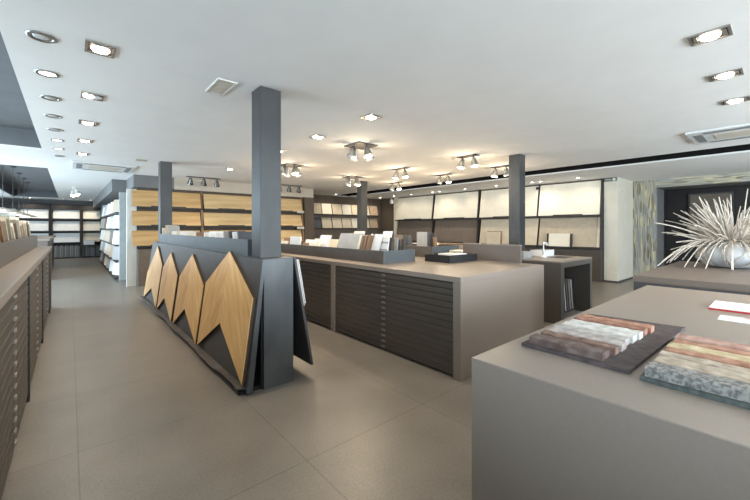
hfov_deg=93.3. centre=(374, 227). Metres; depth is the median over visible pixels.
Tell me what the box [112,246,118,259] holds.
board
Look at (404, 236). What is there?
board
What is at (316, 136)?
recessed light
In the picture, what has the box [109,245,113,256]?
board
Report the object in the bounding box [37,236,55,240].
countertop
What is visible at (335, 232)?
rack
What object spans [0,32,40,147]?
ceiling
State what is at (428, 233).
board
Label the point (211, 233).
board
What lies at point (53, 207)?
shelf unit
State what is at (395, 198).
trim
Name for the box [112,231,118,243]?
board
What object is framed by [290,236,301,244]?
board
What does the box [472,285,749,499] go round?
display table
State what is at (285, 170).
spotlight
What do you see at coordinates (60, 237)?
display board
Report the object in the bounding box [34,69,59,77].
recessed light
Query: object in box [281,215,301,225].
board
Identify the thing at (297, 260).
sheet
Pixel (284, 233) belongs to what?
board
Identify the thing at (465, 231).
display board
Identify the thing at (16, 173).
pendant lamp
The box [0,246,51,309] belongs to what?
countertop
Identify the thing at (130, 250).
trim
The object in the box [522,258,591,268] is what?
countertop
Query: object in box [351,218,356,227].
sheet
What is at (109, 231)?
board
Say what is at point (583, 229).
display board
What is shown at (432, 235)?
board
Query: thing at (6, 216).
board
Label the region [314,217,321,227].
sheet
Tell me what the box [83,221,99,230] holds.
display board
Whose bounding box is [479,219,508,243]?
display board
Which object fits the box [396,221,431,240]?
display board
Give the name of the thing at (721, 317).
leaflet
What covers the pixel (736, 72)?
recessed light
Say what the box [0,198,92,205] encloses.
wall
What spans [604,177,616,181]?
exit sign
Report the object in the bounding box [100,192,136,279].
rack
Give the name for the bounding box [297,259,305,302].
sheet
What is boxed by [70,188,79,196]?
light
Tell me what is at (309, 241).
board
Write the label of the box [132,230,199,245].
board
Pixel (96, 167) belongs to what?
grille
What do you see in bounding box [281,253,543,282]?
countertop
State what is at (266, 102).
column
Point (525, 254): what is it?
box
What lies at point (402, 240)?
board
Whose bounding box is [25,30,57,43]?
recessed light
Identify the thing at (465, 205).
display board
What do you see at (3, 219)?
board
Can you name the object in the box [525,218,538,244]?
display board
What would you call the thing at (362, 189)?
column
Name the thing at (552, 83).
ceiling
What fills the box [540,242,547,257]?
tap
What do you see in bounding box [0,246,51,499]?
drawer cabinet
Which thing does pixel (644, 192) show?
stone wall
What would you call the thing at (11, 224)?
board
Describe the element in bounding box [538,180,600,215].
display board
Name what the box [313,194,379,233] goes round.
wall
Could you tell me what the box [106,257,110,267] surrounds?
board
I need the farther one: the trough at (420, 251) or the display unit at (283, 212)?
the display unit at (283, 212)
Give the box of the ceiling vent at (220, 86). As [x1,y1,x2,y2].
[205,78,237,95]
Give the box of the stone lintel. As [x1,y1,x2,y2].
[656,172,749,187]
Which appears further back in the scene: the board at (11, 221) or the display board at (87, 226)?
the display board at (87, 226)
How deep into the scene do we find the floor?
2.71 m
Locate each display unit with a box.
[137,188,203,285]
[203,192,251,229]
[281,197,304,241]
[395,194,434,242]
[432,190,480,243]
[478,185,540,250]
[537,179,603,281]
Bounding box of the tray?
[425,252,476,262]
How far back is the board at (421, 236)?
5.96 m
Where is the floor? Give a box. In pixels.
[1,257,633,499]
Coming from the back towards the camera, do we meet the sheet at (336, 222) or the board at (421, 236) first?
the sheet at (336, 222)
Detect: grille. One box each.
[88,165,119,170]
[714,129,749,139]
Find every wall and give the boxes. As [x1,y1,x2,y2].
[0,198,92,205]
[148,188,301,234]
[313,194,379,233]
[380,179,595,241]
[633,180,656,277]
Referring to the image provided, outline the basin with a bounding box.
[530,249,553,255]
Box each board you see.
[0,209,15,216]
[0,215,12,240]
[0,217,8,240]
[0,220,4,242]
[9,217,20,238]
[10,220,18,238]
[10,223,15,239]
[19,209,48,217]
[19,221,24,237]
[20,223,23,237]
[23,221,27,236]
[29,221,48,230]
[31,233,48,235]
[53,210,79,218]
[53,221,79,230]
[53,233,79,241]
[83,210,99,218]
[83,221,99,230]
[83,233,99,241]
[106,217,110,227]
[106,230,115,241]
[106,244,110,254]
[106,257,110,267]
[109,202,113,213]
[109,216,113,227]
[109,231,113,242]
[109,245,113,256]
[109,260,113,270]
[112,200,118,212]
[112,215,118,227]
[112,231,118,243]
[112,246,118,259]
[112,262,118,274]
[132,190,200,207]
[132,211,200,225]
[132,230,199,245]
[144,246,163,307]
[157,253,179,321]
[165,225,176,233]
[168,226,179,233]
[172,254,205,343]
[186,232,195,235]
[196,232,203,236]
[197,251,255,384]
[203,194,251,209]
[203,213,251,225]
[204,230,251,231]
[209,231,222,236]
[215,233,222,237]
[223,231,227,237]
[228,231,244,237]
[232,232,237,238]
[237,232,251,239]
[281,198,301,211]
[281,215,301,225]
[281,230,301,240]
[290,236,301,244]
[305,239,318,244]
[310,243,321,245]
[315,239,338,246]
[319,235,331,246]
[323,239,328,246]
[337,233,363,248]
[357,235,362,248]
[359,235,364,248]
[362,235,368,248]
[365,235,374,249]
[371,234,382,250]
[383,231,392,237]
[388,238,392,250]
[393,235,402,244]
[394,238,398,249]
[396,195,432,219]
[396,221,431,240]
[401,239,405,249]
[403,235,407,244]
[407,236,412,245]
[417,232,426,245]
[427,232,431,246]
[430,233,434,246]
[433,191,477,218]
[433,237,436,246]
[434,220,476,242]
[479,189,508,216]
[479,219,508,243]
[487,231,501,243]
[522,314,684,373]
[525,186,538,215]
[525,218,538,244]
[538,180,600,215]
[538,217,597,246]
[544,233,576,247]
[596,217,599,246]
[639,334,749,409]
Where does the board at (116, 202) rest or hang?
on the rack at (122, 195)
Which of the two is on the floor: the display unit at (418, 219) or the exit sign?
the display unit at (418, 219)
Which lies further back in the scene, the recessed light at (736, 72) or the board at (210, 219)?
the board at (210, 219)
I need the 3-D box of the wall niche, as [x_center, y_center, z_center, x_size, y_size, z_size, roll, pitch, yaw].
[10.362,0.055,9.192,1.100,2.790,7.600,0,0,-41]
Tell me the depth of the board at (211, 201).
10.22 m
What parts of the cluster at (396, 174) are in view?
mounting plate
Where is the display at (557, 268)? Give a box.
[522,255,591,323]
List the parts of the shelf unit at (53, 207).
shelf, shelf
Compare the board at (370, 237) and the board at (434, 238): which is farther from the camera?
the board at (434, 238)
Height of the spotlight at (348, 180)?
0.230 m
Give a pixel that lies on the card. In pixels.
(716, 305)
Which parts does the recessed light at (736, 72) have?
bulb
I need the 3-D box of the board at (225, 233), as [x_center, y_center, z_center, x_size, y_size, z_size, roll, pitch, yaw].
[-1.705,0.149,4.231,0.190,0.219,0.094,0,0,-41]
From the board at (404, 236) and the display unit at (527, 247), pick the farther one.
the display unit at (527, 247)
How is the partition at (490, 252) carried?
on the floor
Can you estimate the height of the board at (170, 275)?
0.978 m
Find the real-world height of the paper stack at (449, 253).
0.084 m
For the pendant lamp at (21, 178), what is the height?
1.270 m
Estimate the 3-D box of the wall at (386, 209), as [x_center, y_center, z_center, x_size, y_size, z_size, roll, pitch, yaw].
[3.245,0.040,13.124,0.150,2.820,9.250,0,0,-41]
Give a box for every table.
[37,236,55,270]
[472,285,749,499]
[634,261,749,294]
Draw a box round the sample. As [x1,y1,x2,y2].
[379,238,389,250]
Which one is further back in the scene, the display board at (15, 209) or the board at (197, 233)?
the display board at (15, 209)
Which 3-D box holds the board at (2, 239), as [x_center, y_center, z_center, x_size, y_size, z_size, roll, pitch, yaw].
[-3.660,0.119,3.199,0.430,0.380,0.505,0,0,-41]
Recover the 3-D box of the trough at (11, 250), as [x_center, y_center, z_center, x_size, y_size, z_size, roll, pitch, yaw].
[-3.950,0.228,3.527,0.520,0.205,6.500,0,0,-41]
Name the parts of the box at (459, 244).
lid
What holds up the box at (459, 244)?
on the countertop
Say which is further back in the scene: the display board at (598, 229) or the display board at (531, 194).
the display board at (531, 194)
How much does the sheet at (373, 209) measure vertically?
0.420 m
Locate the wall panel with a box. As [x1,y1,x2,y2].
[688,191,733,239]
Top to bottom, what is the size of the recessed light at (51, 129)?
0.012 m
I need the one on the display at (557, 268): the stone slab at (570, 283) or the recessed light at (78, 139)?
the stone slab at (570, 283)
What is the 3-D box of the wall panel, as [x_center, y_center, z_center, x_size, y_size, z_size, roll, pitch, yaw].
[9.861,-0.325,10.410,0.050,1.430,0.980,0,0,-41]
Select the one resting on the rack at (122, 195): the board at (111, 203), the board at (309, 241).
the board at (111, 203)
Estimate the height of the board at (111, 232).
0.385 m
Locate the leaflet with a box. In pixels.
[717,315,749,323]
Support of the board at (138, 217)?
on the display unit at (143, 252)
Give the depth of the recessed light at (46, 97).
3.63 m
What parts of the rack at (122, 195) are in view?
panel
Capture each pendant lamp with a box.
[0,164,17,210]
[0,166,24,213]
[9,173,29,214]
[13,178,33,215]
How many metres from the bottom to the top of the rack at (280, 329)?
1.170 m
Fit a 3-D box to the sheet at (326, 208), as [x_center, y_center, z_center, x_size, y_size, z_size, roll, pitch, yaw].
[-1.961,-0.780,14.391,0.455,0.420,0.125,0,0,-41]
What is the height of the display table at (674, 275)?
1.000 m
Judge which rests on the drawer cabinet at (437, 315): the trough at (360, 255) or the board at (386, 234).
the trough at (360, 255)
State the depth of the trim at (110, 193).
9.78 m
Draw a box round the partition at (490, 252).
[463,243,521,262]
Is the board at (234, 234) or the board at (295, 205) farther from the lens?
the board at (295, 205)
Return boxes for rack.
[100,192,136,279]
[140,241,312,395]
[314,202,379,239]
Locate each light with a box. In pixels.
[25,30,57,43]
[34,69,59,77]
[39,95,61,100]
[44,114,62,118]
[47,128,63,131]
[49,139,63,141]
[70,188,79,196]
[76,152,88,155]
[77,138,92,142]
[78,119,96,125]
[81,91,103,101]
[84,38,116,58]
[308,134,326,139]
[360,113,382,120]
[687,24,732,46]
[707,68,743,81]
[720,95,749,105]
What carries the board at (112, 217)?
on the rack at (122, 195)
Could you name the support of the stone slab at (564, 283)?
on the display at (557, 268)
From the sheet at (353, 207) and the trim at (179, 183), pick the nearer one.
the trim at (179, 183)
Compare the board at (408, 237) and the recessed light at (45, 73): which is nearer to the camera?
the recessed light at (45, 73)
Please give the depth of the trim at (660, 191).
10.04 m
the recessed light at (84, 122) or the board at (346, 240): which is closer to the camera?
the recessed light at (84, 122)
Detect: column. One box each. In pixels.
[158,161,171,241]
[252,86,280,376]
[357,181,366,234]
[509,154,524,250]
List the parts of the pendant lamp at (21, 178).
cord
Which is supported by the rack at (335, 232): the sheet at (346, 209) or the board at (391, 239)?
the sheet at (346, 209)
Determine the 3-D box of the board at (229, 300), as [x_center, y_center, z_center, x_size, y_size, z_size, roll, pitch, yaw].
[-1.546,0.801,3.651,0.183,1.118,1.410,0,0,-41]
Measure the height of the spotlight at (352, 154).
0.230 m
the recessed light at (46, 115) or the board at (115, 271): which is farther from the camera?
the board at (115, 271)
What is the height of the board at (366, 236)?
0.338 m
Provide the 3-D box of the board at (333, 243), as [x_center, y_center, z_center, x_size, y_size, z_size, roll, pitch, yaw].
[-0.865,0.322,6.350,0.079,0.245,0.850,0,0,-41]
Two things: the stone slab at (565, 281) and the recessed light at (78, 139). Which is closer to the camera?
the recessed light at (78, 139)
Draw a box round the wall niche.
[664,185,749,265]
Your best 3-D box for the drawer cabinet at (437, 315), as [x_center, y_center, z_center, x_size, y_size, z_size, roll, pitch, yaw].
[-0.810,0.958,6.562,1.760,0.984,7.000,0,0,-41]
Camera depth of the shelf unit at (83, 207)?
17.48 m
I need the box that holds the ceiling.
[0,0,749,200]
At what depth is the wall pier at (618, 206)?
9.49 m
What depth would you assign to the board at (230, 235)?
4.05 m
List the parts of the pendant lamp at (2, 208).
cord, lamp shade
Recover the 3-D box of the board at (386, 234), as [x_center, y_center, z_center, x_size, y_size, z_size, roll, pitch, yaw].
[0.156,0.245,5.157,0.068,0.397,0.230,0,0,-41]
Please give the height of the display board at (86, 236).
0.430 m
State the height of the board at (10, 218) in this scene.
0.441 m
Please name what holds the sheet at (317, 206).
on the rack at (335, 232)
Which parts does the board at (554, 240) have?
foot rail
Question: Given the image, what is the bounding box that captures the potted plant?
[654,189,749,269]
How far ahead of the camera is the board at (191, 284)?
4.59 m
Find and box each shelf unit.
[0,203,16,216]
[17,203,50,235]
[51,204,80,258]
[81,205,101,257]
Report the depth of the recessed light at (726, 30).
2.44 m
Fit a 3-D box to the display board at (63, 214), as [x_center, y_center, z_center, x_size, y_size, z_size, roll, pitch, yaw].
[-14.752,-0.655,16.927,0.965,0.410,0.105,0,0,-41]
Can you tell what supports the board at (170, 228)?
on the trough at (238, 246)
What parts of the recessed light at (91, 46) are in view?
bulb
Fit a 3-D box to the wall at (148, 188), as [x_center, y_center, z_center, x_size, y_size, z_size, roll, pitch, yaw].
[-7.980,0.040,15.313,4.800,2.820,12.180,0,0,-41]
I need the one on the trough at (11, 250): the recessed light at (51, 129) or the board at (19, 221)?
the board at (19, 221)
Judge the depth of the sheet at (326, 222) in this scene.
14.37 m
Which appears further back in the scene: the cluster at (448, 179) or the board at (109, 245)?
the board at (109, 245)
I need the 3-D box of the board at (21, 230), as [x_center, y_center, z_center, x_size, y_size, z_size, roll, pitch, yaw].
[-4.824,0.121,4.550,0.430,0.377,0.478,0,0,-41]
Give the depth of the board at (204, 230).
10.29 m
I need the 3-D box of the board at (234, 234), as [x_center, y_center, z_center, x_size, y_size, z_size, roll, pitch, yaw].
[-1.493,0.150,3.985,0.190,0.217,0.104,0,0,-41]
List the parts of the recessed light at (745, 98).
bulb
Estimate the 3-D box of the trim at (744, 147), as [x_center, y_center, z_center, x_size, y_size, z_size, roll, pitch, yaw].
[3.695,-1.525,8.925,0.930,0.310,15.980,0,0,-41]
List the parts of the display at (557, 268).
panel, panel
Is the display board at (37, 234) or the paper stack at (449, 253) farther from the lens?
the display board at (37, 234)
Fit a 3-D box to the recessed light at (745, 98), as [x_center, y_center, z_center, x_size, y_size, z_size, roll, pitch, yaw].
[3.783,-1.326,3.714,0.180,0.028,0.216,0,0,-41]
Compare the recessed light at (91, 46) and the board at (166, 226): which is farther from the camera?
the board at (166, 226)
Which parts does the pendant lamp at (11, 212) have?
lamp shade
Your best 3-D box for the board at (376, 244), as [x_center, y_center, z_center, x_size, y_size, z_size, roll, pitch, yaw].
[0.012,0.265,4.967,0.063,0.357,0.250,0,0,-41]
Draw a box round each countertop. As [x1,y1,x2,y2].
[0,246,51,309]
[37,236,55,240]
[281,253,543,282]
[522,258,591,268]
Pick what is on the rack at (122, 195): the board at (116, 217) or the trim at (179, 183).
the board at (116, 217)
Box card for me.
[708,300,749,313]
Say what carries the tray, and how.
on the drawer cabinet at (437, 315)
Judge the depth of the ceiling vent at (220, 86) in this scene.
3.34 m
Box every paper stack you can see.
[438,252,466,255]
[449,249,462,252]
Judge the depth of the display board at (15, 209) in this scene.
15.61 m
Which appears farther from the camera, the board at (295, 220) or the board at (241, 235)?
the board at (295, 220)
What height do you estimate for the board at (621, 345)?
0.040 m
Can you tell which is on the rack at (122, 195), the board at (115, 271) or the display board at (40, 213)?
the board at (115, 271)
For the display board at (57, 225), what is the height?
0.450 m
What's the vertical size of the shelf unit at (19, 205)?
2.550 m
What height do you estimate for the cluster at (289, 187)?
0.231 m
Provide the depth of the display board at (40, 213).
16.25 m
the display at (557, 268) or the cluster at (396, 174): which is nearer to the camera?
the display at (557, 268)
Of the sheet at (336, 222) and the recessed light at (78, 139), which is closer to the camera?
the recessed light at (78, 139)
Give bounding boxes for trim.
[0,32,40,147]
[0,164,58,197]
[93,174,173,207]
[126,189,135,286]
[174,178,312,197]
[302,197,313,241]
[339,144,749,195]
[394,197,397,234]
[657,182,749,267]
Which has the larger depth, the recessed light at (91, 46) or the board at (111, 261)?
the board at (111, 261)
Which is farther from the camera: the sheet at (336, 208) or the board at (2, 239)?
the sheet at (336, 208)
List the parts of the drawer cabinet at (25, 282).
drawer, drawer, drawer, drawer, drawer, drawer, drawer, drawer, drawer, drawer, drawer, drawer, drawer, drawer, post, drawer, drawer, drawer, drawer, drawer, drawer, drawer, drawer, drawer, drawer, drawer, drawer, drawer, drawer, post, post, panel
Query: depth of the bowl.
3.89 m
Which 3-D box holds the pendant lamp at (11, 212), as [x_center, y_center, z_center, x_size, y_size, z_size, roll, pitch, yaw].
[-9.760,-1.025,9.543,0.500,1.270,0.500,0,0,-41]
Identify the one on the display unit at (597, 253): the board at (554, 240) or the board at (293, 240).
the board at (554, 240)
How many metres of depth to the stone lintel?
9.06 m
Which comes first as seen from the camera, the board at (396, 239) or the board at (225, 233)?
the board at (225, 233)
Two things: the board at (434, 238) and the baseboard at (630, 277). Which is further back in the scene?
the baseboard at (630, 277)
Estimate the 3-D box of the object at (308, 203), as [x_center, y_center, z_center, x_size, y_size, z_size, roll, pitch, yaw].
[-2.285,0.210,12.036,0.350,2.480,0.220,0,0,-41]
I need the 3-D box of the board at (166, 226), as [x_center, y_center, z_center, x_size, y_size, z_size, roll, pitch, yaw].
[-3.859,0.103,6.731,0.190,0.313,0.189,0,0,-41]
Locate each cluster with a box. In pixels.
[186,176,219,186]
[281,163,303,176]
[281,184,301,192]
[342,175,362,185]
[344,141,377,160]
[389,182,402,190]
[392,167,409,178]
[436,173,452,183]
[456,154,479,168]
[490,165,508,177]
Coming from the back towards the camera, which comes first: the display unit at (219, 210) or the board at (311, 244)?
the display unit at (219, 210)
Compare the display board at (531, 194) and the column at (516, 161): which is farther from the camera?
the display board at (531, 194)
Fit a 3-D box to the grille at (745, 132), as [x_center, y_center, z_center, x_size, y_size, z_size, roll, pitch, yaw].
[5.051,-1.307,4.900,0.410,0.006,0.490,0,0,-41]
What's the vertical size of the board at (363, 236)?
0.338 m
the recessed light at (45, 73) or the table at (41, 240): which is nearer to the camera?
the recessed light at (45, 73)
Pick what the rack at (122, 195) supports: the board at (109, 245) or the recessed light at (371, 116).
the board at (109, 245)
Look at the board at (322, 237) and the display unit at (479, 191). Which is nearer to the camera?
the board at (322, 237)
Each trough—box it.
[0,235,36,267]
[159,234,251,255]
[281,242,414,263]
[392,243,458,256]
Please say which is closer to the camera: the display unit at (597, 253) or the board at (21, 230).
the board at (21, 230)
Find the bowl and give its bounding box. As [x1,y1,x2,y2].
[697,241,749,268]
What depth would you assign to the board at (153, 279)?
6.52 m
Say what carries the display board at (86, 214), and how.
on the shelf unit at (83, 207)
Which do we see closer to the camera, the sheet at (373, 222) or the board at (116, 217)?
the board at (116, 217)
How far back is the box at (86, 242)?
17.15 m
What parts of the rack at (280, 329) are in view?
panel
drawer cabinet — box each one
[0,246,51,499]
[281,253,543,381]
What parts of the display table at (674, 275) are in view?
panel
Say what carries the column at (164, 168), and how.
on the floor
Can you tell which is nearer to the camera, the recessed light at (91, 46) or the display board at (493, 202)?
the recessed light at (91, 46)
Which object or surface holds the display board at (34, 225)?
on the shelf unit at (19, 205)
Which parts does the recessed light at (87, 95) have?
bulb, bulb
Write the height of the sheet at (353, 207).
0.420 m
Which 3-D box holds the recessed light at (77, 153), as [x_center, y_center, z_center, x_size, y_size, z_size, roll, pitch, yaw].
[-5.261,-1.326,6.370,0.180,0.028,0.216,0,0,-41]
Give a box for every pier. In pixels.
[604,177,632,280]
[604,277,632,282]
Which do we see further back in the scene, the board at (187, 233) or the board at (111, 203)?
the board at (111, 203)
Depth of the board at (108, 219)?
12.10 m
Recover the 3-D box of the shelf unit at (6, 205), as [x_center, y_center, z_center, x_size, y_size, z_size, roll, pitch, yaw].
[-16.472,0.175,15.541,1.120,2.550,0.350,0,0,-41]
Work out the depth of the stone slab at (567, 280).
6.14 m
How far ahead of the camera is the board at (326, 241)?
5.84 m
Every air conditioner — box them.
[72,160,136,172]
[685,123,749,144]
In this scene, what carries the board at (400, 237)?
in the trough at (420, 251)
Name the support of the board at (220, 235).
on the trough at (238, 246)
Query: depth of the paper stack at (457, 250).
5.69 m
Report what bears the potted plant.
on the display table at (674, 275)
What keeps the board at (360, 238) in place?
in the trough at (360, 255)
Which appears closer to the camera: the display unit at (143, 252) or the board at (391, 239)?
the board at (391, 239)
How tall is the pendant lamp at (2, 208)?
1.270 m
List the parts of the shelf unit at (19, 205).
shelf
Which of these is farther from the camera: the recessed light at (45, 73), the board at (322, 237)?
the board at (322, 237)
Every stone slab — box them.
[564,279,568,309]
[564,283,566,310]
[566,279,570,308]
[569,279,572,308]
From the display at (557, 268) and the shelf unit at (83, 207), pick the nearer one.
the display at (557, 268)
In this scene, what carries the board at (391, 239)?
in the trough at (360, 255)
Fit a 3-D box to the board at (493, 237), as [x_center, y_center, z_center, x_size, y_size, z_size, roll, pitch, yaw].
[3.962,0.317,11.786,0.070,0.424,0.515,0,0,-41]
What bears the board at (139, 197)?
on the display unit at (143, 252)
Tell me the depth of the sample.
4.88 m
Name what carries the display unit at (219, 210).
on the floor
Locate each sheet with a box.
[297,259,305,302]
[297,260,304,303]
[297,261,304,305]
[314,203,321,213]
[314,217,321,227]
[321,203,331,213]
[321,218,331,227]
[332,204,341,213]
[332,218,341,227]
[341,218,351,227]
[342,205,351,214]
[351,205,356,214]
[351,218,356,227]
[369,206,377,214]
[369,219,377,227]
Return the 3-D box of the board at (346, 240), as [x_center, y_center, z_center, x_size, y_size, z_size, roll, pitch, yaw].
[-0.421,0.265,5.630,0.111,0.358,0.640,0,0,-41]
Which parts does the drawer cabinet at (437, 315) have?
drawer, drawer, drawer, drawer, drawer, drawer, drawer, drawer, drawer, drawer, drawer, drawer, drawer, drawer, post, drawer, drawer, drawer, drawer, drawer, drawer, drawer, drawer, drawer, drawer, drawer, drawer, drawer, drawer, panel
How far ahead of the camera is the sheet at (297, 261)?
3.49 m
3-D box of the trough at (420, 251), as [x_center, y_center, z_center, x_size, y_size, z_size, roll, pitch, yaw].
[0.383,0.381,6.679,0.700,0.171,2.380,0,0,-41]
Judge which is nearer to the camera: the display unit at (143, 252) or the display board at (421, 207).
the display unit at (143, 252)
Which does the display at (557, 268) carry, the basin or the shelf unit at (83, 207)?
the basin
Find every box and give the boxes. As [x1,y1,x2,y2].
[83,240,93,244]
[438,243,462,249]
[522,251,531,258]
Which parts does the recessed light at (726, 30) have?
bulb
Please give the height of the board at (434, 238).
0.297 m
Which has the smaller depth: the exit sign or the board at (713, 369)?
the board at (713, 369)
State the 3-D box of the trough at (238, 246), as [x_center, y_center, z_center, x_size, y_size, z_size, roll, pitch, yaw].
[-2.672,0.198,5.354,0.260,0.165,4.600,0,0,-41]

